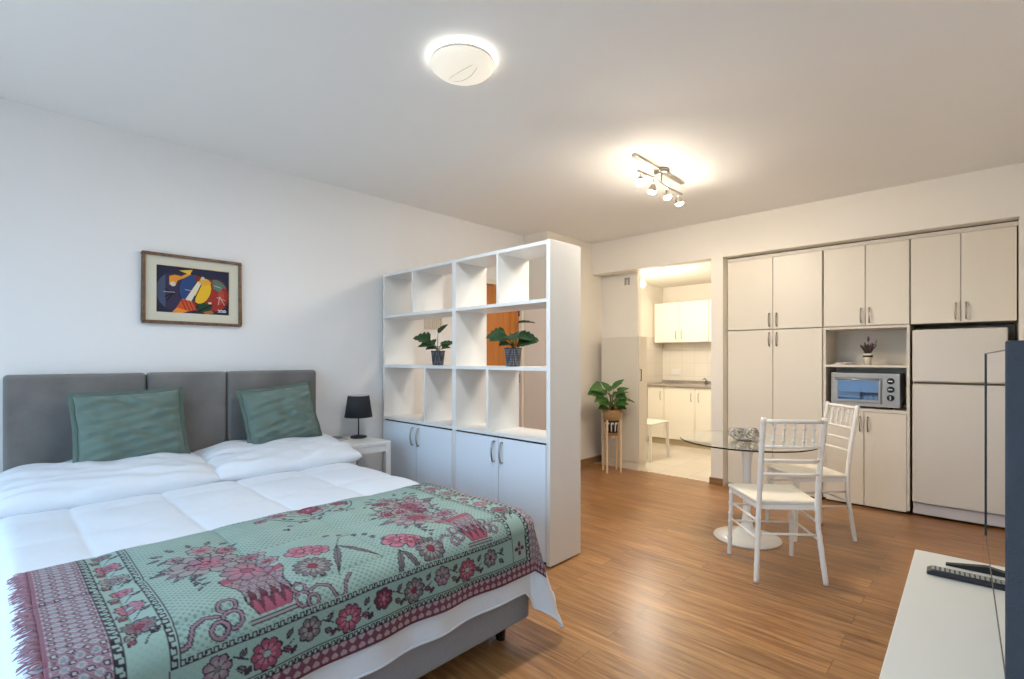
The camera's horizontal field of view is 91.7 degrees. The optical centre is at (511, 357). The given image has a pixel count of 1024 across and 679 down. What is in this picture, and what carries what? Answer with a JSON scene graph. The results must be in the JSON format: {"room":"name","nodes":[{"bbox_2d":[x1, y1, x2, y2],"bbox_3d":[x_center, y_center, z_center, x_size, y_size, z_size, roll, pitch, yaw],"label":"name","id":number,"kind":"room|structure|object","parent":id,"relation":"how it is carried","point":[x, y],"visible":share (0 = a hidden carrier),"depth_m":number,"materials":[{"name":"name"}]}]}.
{"room":"studio apartment","nodes":[
{"label":"studio apartment","id":0,"kind":"room"},
{"bbox_2d":[0,97,523,472],"bbox_3d":[-1.829,-0.055,3.666,0.100,2.670,5.600,0,0,43],"label":"wall","id":1,"kind":"structure","parent":0,"point":[81,200],"depth_m":3.30,"materials":[{"name":"paint"}]},
{"bbox_2d":[141,250,241,326],"bbox_3d":[-2.099,-0.442,3.284,0.031,0.448,0.573,0,0,43],"label":"framed painting","id":2,"kind":"object","parent":1,"relation":"attached to","point":[175,289],"visible":1,"depth_m":3.27,"materials":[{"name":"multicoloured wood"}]},
{"bbox_2d":[424,318,441,329],"bbox_3d":[-0.743,-0.357,4.724,0.017,0.175,0.210,0,0,43],"label":"air vent","id":3,"kind":"object","parent":1,"relation":"in","point":[435,323],"visible":0.44,"depth_m":4.71,"materials":[{"name":"plastic"}]},
{"bbox_2d":[487,279,523,426],"bbox_3d":[-0.142,0.223,5.360,0.015,2.115,0.800,0,0,43],"label":"door","id":4,"kind":"structure","parent":1,"relation":"in","point":[489,281],"depth_m":5.62,"materials":[{"name":"wood"}]},
{"bbox_2d":[487,285,519,382],"bbox_3d":[-0.158,0.245,5.379,0.085,2.050,0.696,0,0,43],"label":"door","id":5,"kind":"structure","parent":4,"relation":"attached to","point":[508,321],"depth_m":5.38,"materials":[{"name":"orange wood"}]},
{"bbox_2d":[0,0,1023,243],"bbox_3d":[-0.081,-1.440,2.696,4.970,0.100,6.600,0,0,43],"label":"ceiling","id":6,"kind":"structure","parent":0,"point":[756,106],"depth_m":2.59,"materials":[{"name":"paint"}]},
{"bbox_2d":[429,42,494,85],"bbox_3d":[-0.230,-1.349,2.307,0.303,0.081,0.303,0,0,43],"label":"ceiling lamp","id":7,"kind":"object","parent":6,"relation":"attached to","point":[457,63],"visible":1,"depth_m":2.24,"materials":[{"name":"white glass"}]},
{"bbox_2d":[632,153,684,205],"bbox_3d":[1.089,-1.286,3.654,0.110,0.207,0.760,0,0,43],"label":"track light","id":8,"kind":"object","parent":6,"relation":"attached to","point":[640,182],"visible":1,"depth_m":3.62,"materials":[{"name":"silver metal"}]},
{"bbox_2d":[524,231,601,459],"bbox_3d":[0.593,-0.055,5.971,0.440,2.670,1.080,0,0,43],"label":"wall","id":9,"kind":"structure","parent":0,"point":[591,285],"depth_m":5.91,"materials":[{"name":"paint"}]},
{"bbox_2d":[581,455,601,465],"bbox_3d":[0.758,1.242,5.815,0.014,0.075,1.080,0,0,43],"label":"baseboard","id":10,"kind":"structure","parent":9,"relation":"attached to","point":[598,458],"depth_m":6.02,"materials":[{"name":"brown wood"}]},
{"bbox_2d":[595,462,708,482],"bbox_3d":[1.523,1.277,5.589,1.436,0.006,0.015,0,0,43],"label":"trim","id":11,"kind":"structure","parent":9,"relation":"attached to","point":[595,462],"depth_m":5.39,"materials":[{"name":"wood"}]},
{"bbox_2d":[602,271,640,337],"bbox_3d":[1.332,0.080,6.070,0.495,2.400,0.080,0,0,43],"label":"wall","id":12,"kind":"structure","parent":0,"point":[621,303],"depth_m":6.02,"materials":[{"name":"paint"}]},
{"bbox_2d":[624,277,629,284],"bbox_3d":[1.380,-0.920,5.961,0.065,0.090,0.012,0,0,43],"label":"bracket","id":13,"kind":"object","parent":12,"relation":"attached to","point":[628,278],"visible":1,"depth_m":5.96,"materials":[{"name":"silver metal"}]},
{"bbox_2d":[641,284,662,441],"bbox_3d":[1.692,0.080,7.259,0.100,2.400,2.140,0,0,43],"label":"wall","id":14,"kind":"structure","parent":0,"point":[651,295],"depth_m":7.67,"materials":[{"name":"paint"}]},
{"bbox_2d":[641,261,710,287],"bbox_3d":[2.306,-1.170,6.580,1.927,0.100,2.320,0,0,43],"label":"ceiling","id":15,"kind":"structure","parent":0,"point":[696,273],"depth_m":6.75,"materials":[{"name":"paint"}]},
{"bbox_2d":[641,270,645,286],"bbox_3d":[1.660,-1.010,6.311,0.070,0.220,0.070,0,0,43],"label":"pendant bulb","id":16,"kind":"object","parent":15,"relation":"hanging from","point":[642,278],"visible":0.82,"depth_m":6.29,"materials":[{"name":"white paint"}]},
{"bbox_2d":[663,283,710,380],"bbox_3d":[3.070,0.080,7.385,1.927,2.400,0.100,0,0,43],"label":"wall","id":17,"kind":"structure","parent":0,"point":[693,360],"depth_m":7.66,"materials":[{"name":"tile"}]},
{"bbox_2d":[672,369,680,374],"bbox_3d":[2.570,0.220,7.779,0.140,0.080,0.013,0,0,43],"label":"power outlet","id":18,"kind":"object","parent":17,"relation":"attached to","point":[674,371],"visible":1,"depth_m":7.77,"materials":[{"name":"white paint"}]},
{"bbox_2d":[654,300,710,342],"bbox_3d":[2.909,-0.535,7.220,1.680,0.600,0.341,0,0,43],"label":"upper cabinet","id":19,"kind":"object","parent":17,"relation":"attached to","point":[688,321],"visible":0.54,"depth_m":7.38,"materials":[{"name":"white wood"}]},
{"bbox_2d":[418,442,988,678],"bbox_3d":[0.745,1.310,3.567,4.970,0.060,9.000,0,0,43],"label":"floor","id":20,"kind":"structure","parent":0,"point":[650,592],"depth_m":2.74,"materials":[{"name":"brown wood"}]},
{"bbox_2d":[3,370,528,678],"bbox_3d":[-1.311,0.685,2.465,2.295,1.190,1.691,0,0,43],"label":"upholstered bed","id":21,"kind":"object","parent":20,"relation":"on","point":[37,428],"visible":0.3,"depth_m":2.74,"materials":[{"name":"grey fabric"}]},
{"bbox_2d":[0,452,219,518],"bbox_3d":[-2.157,0.653,2.674,0.602,0.226,0.928,0,0,45],"label":"bed pillow","id":22,"kind":"object","parent":21,"relation":"on","point":[36,487],"visible":0.79,"depth_m":2.49,"materials":[{"name":"white fabric"}]},
{"bbox_2d":[66,386,190,462],"bbox_3d":[-2.188,0.395,2.862,0.233,0.439,0.554,0,0,42],"label":"throw cushion","id":23,"kind":"object","parent":22,"relation":"on","point":[106,426],"visible":0.94,"depth_m":2.79,"materials":[{"name":"green fabric"}]},
{"bbox_2d":[193,433,362,480],"bbox_3d":[-1.551,0.652,3.312,0.602,0.226,0.928,0,0,45],"label":"bed pillow","id":24,"kind":"object","parent":21,"relation":"on","point":[233,460],"visible":0.68,"depth_m":3.12,"materials":[{"name":"white fabric"}]},
{"bbox_2d":[236,381,322,443],"bbox_3d":[-1.612,0.396,3.474,0.226,0.448,0.542,0,0,40],"label":"throw cushion","id":25,"kind":"object","parent":24,"relation":"on","point":[272,413],"visible":0.96,"depth_m":3.40,"materials":[{"name":"green fabric"}]},
{"bbox_2d":[0,462,563,678],"bbox_3d":[-1.206,0.961,2.392,2.283,0.532,1.869,0,0,43],"label":"duvet","id":26,"kind":"object","parent":21,"relation":"on","point":[39,540],"visible":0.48,"depth_m":2.12,"materials":[{"name":"white fabric"}]},
{"bbox_2d":[6,483,545,678],"bbox_3d":[-0.725,0.843,1.928,0.840,0.332,1.725,0,0,43],"label":"blanket","id":27,"kind":"object","parent":26,"relation":"on","point":[294,594],"visible":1,"depth_m":1.58,"materials":[{"name":"green fabric"}]},
{"bbox_2d":[340,434,390,475],"bbox_3d":[-1.215,0.958,3.862,0.470,0.645,0.330,0,0,43],"label":"bedside table","id":28,"kind":"object","parent":20,"relation":"on","point":[367,445],"visible":0.17,"depth_m":3.79,"materials":[{"name":"white paint"}]},
{"bbox_2d":[332,436,347,440],"bbox_3d":[-1.372,0.628,3.873,0.152,0.014,0.104,0,0,35],"label":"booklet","id":29,"kind":"object","parent":28,"relation":"on","point":[339,438],"visible":0.5,"depth_m":3.87,"materials":[{"name":"paper"}]},
{"bbox_2d":[344,395,372,438],"bbox_3d":[-1.225,0.468,3.968,0.216,0.335,0.216,0,0,43],"label":"table lamp","id":30,"kind":"object","parent":28,"relation":"on","point":[357,406],"visible":1,"depth_m":3.89,"materials":[{"name":"black fabric"}]},
{"bbox_2d":[383,260,453,487],"bbox_3d":[-0.675,0.280,4.063,0.948,2.000,0.349,0,0,43],"label":"bookcase","id":31,"kind":"object","parent":20,"relation":"on","point":[422,445],"visible":0.64,"depth_m":4.08,"materials":[{"name":"white wood"}]},
{"bbox_2d":[413,324,451,364],"bbox_3d":[-0.607,-0.105,3.928,0.347,0.326,0.223,0,0,11],"label":"potted plant","id":32,"kind":"object","parent":31,"relation":"on","point":[425,338],"visible":0.98,"depth_m":3.92,"materials":[{"name":"green plant"}]},
{"bbox_2d":[454,239,580,566],"bbox_3d":[-0.001,0.278,3.424,0.905,2.004,0.349,0,0,43],"label":"bookcase","id":33,"kind":"object","parent":20,"relation":"on","point":[537,472],"visible":0.84,"depth_m":3.24,"materials":[{"name":"white wood"}]},
{"bbox_2d":[486,320,538,366],"bbox_3d":[-0.023,-0.101,3.378,0.315,0.318,0.322,0,0,-28],"label":"potted plant","id":34,"kind":"object","parent":33,"relation":"on","point":[512,355],"visible":1,"depth_m":3.34,"materials":[{"name":"green plant"}]},
{"bbox_2d":[602,418,621,472],"bbox_3d":[1.126,0.985,5.611,0.178,0.590,0.178,0,0,-6],"label":"plant stand","id":35,"kind":"object","parent":20,"relation":"on","point":[606,436],"visible":0.8,"depth_m":5.55,"materials":[{"name":"brown wood"}]},
{"bbox_2d":[588,379,634,435],"bbox_3d":[1.095,0.555,5.581,0.462,0.630,0.405,0,0,43],"label":"plant","id":36,"kind":"object","parent":35,"relation":"on","point":[610,413],"visible":0.98,"depth_m":5.55,"materials":[{"name":"green plant"}]},
{"bbox_2d":[602,409,621,435],"bbox_3d":[1.126,0.725,5.611,0.218,0.290,0.218,0,0,44],"label":"basket","id":37,"kind":"object","parent":35,"relation":"on","point":[613,416],"depth_m":5.54,"materials":[{"name":"brown wicker"}]},
{"bbox_2d":[602,336,646,469],"bbox_3d":[1.332,0.516,5.879,0.519,1.527,0.193,0,0,43],"label":"storage cabinet","id":38,"kind":"object","parent":20,"relation":"on","point":[625,358],"visible":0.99,"depth_m":5.74,"materials":[{"name":"beige laminate"}]},
{"bbox_2d":[647,418,668,461],"bbox_3d":[1.706,1.045,6.446,0.480,0.470,0.500,0,0,43],"label":"stool","id":39,"kind":"object","parent":20,"relation":"on","point":[650,422],"visible":0.5,"depth_m":6.34,"materials":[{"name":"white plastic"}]},
{"bbox_2d":[648,386,710,449],"bbox_3d":[2.836,0.853,7.151,1.690,0.855,0.541,0,0,43],"label":"base cabinet","id":40,"kind":"object","parent":20,"relation":"on","point":[687,410],"visible":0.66,"depth_m":7.22,"materials":[{"name":"white wood"}]},
{"bbox_2d":[647,378,710,388],"bbox_3d":[2.837,0.358,7.155,1.695,0.130,0.545,0,0,43],"label":"countertop","id":41,"kind":"structure","parent":40,"relation":"on","point":[665,383],"depth_m":7.40,"materials":[{"name":"stone"}]},
{"bbox_2d":[680,430,818,549],"bbox_3d":[1.671,0.930,3.534,0.904,0.700,0.904,0,0,43],"label":"round glass table","id":42,"kind":"object","parent":20,"relation":"on","point":[719,439],"visible":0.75,"depth_m":3.48,"materials":[{"name":"clear glass"}]},
{"bbox_2d":[728,427,758,440],"bbox_3d":[1.643,0.536,3.520,0.190,0.089,0.104,0,0,0],"label":"glass ornament","id":43,"kind":"object","parent":42,"relation":"on","point":[732,431],"visible":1,"depth_m":3.50,"materials":[{"name":"white"}]},
{"bbox_2d":[728,328,825,499],"bbox_3d":[2.686,0.503,4.965,0.840,1.553,0.639,0,0,43],"label":"cabinet","id":44,"kind":"object","parent":20,"relation":"on","point":[777,373],"visible":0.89,"depth_m":4.74,"materials":[{"name":"beige laminate"}]},
{"bbox_2d":[727,417,828,585],"bbox_3d":[1.596,0.807,3.000,0.419,0.949,0.493,0,0,5],"label":"chair","id":45,"kind":"object","parent":20,"relation":"on","point":[761,496],"visible":1,"depth_m":2.84,"materials":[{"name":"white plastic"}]},
{"bbox_2d":[765,401,859,541],"bbox_3d":[2.210,0.807,3.661,0.493,0.949,0.419,0,0,0],"label":"chair","id":46,"kind":"object","parent":20,"relation":"on","point":[829,475],"visible":0.79,"depth_m":3.52,"materials":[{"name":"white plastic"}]},
{"bbox_2d":[823,325,916,513],"bbox_3d":[3.206,0.503,4.456,0.609,1.553,0.621,0,0,43],"label":"cabinet","id":47,"kind":"object","parent":20,"relation":"on","point":[881,465],"visible":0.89,"depth_m":4.27,"materials":[{"name":"beige laminate"}]},
{"bbox_2d":[833,362,852,364],"bbox_3d":[2.967,0.050,4.449,0.140,0.020,0.100,0,0,43],"label":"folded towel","id":48,"kind":"object","parent":47,"relation":"on","point":[836,363],"visible":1,"depth_m":4.42,"materials":[{"name":"fabric"}]},
{"bbox_2d":[826,364,906,367],"bbox_3d":[3.166,0.070,4.413,0.569,0.020,0.420,0,0,44],"label":"shelf","id":49,"kind":"object","parent":47,"relation":"attached to","point":[827,365],"depth_m":4.35,"materials":[{"name":"white wood"}]},
{"bbox_2d":[831,372,903,409],"bbox_3d":[3.134,0.282,4.388,0.489,0.305,0.360,0,0,43],"label":"toaster oven","id":50,"kind":"object","parent":47,"relation":"on","point":[869,389],"visible":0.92,"depth_m":4.27,"materials":[{"name":"silver metal"}]},
{"bbox_2d":[829,406,906,413],"bbox_3d":[3.166,0.448,4.413,0.569,0.025,0.420,0,0,44],"label":"shelf","id":51,"kind":"object","parent":47,"relation":"attached to","point":[865,410],"depth_m":4.26,"materials":[{"name":"white wood"}]},
{"bbox_2d":[860,336,876,364],"bbox_3d":[3.118,-0.065,4.351,0.124,0.250,0.105,0,0,43],"label":"pot","id":52,"kind":"object","parent":47,"relation":"on","point":[867,355],"visible":1,"depth_m":4.33,"materials":[{"name":"beige ceramic"}]},
{"bbox_2d":[879,549,1004,678],"bbox_3d":[0.789,0.990,0.688,0.520,0.580,2.600,0,0,43],"label":"tv stand","id":53,"kind":"object","parent":20,"relation":"on","point":[944,628],"visible":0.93,"depth_m":1.28,"materials":[{"name":"white paint"}]},
{"bbox_2d":[927,565,991,587],"bbox_3d":[1.433,0.689,1.560,0.200,0.022,0.045,0,0,41],"label":"remote control","id":54,"kind":"object","parent":53,"relation":"on","point":[947,573],"visible":0.8,"depth_m":1.56,"materials":[{"name":"black plastic"}]},
{"bbox_2d":[946,340,1023,678],"bbox_3d":[1.266,0.334,1.273,0.250,0.732,1.016,0,0,42],"label":"television","id":55,"kind":"object","parent":53,"relation":"on","point":[1003,369],"visible":1,"depth_m":0.91,"materials":[{"name":"metal"}]},
{"bbox_2d":[912,327,1007,523],"bbox_3d":[3.644,0.526,4.051,0.550,1.508,0.606,0,0,43],"label":"refrigerator","id":56,"kind":"object","parent":20,"relation":"on","point":[948,364],"visible":0.63,"depth_m":3.87,"materials":[{"name":"metal"}]},
{"bbox_2d":[711,257,727,485],"bbox_3d":[2.115,0.134,5.065,0.119,2.292,0.140,0,0,43],"label":"wall","id":57,"kind":"structure","parent":0,"point":[719,266],"depth_m":5.02,"materials":[{"name":"paint"}]},
{"bbox_2d":[709,476,722,485],"bbox_3d":[2.072,1.245,5.029,0.131,0.070,0.052,0,0,43],"label":"baseboard","id":58,"kind":"object","parent":57,"relation":"attached to","point":[715,481],"visible":1,"depth_m":5.01,"materials":[{"name":"brown wood"}]},
{"bbox_2d":[592,162,1023,275],"bbox_3d":[2.429,-1.201,4.768,3.880,0.378,0.140,0,0,43],"label":"beam","id":59,"kind":"structure","parent":0,"point":[992,195],"depth_m":4.31,"materials":[{"name":"paint"}]},
{"bbox_2d":[916,322,1014,340],"bbox_3d":[3.407,0.080,4.831,2.078,2.400,0.100,0,0,43],"label":"wall","id":60,"kind":"structure","parent":0,"point":[1011,327],"depth_m":4.20,"materials":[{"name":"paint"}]},
{"bbox_2d":[728,251,823,330],"bbox_3d":[2.686,-0.621,4.965,0.840,0.690,0.639,0,0,43],"label":"upper cabinet","id":61,"kind":"object","parent":60,"relation":"attached to","point":[787,291],"visible":0.99,"depth_m":4.74,"materials":[{"name":"beige laminate"}]},
{"bbox_2d":[728,220,1018,262],"bbox_3d":[2.957,-0.986,4.354,2.075,0.032,0.032,0,0,43],"label":"trim","id":62,"kind":"structure","parent":61,"relation":"attached to","point":[1014,223],"depth_m":4.17,"materials":[{"name":"white wood"}]},
{"bbox_2d":[824,240,915,327],"bbox_3d":[3.214,-0.621,4.464,0.609,0.690,0.639,0,0,43],"label":"upper cabinet","id":63,"kind":"object","parent":60,"relation":"attached to","point":[868,285],"visible":1,"depth_m":4.24,"materials":[{"name":"beige laminate"}]},
{"bbox_2d":[1015,215,1023,339],"bbox_3d":[3.974,0.134,3.749,0.235,2.292,0.790,0,0,43],"label":"wall","id":64,"kind":"structure","parent":0,"point":[1019,323],"depth_m":3.54,"materials":[{"name":"paint"}]},
{"bbox_2d":[911,226,1016,326],"bbox_3d":[3.659,-0.621,4.042,0.609,0.690,0.639,0,0,43],"label":"upper cabinet","id":65,"kind":"object","parent":64,"relation":"attached to","point":[966,278],"visible":1,"depth_m":3.83,"materials":[{"name":"beige laminate"}]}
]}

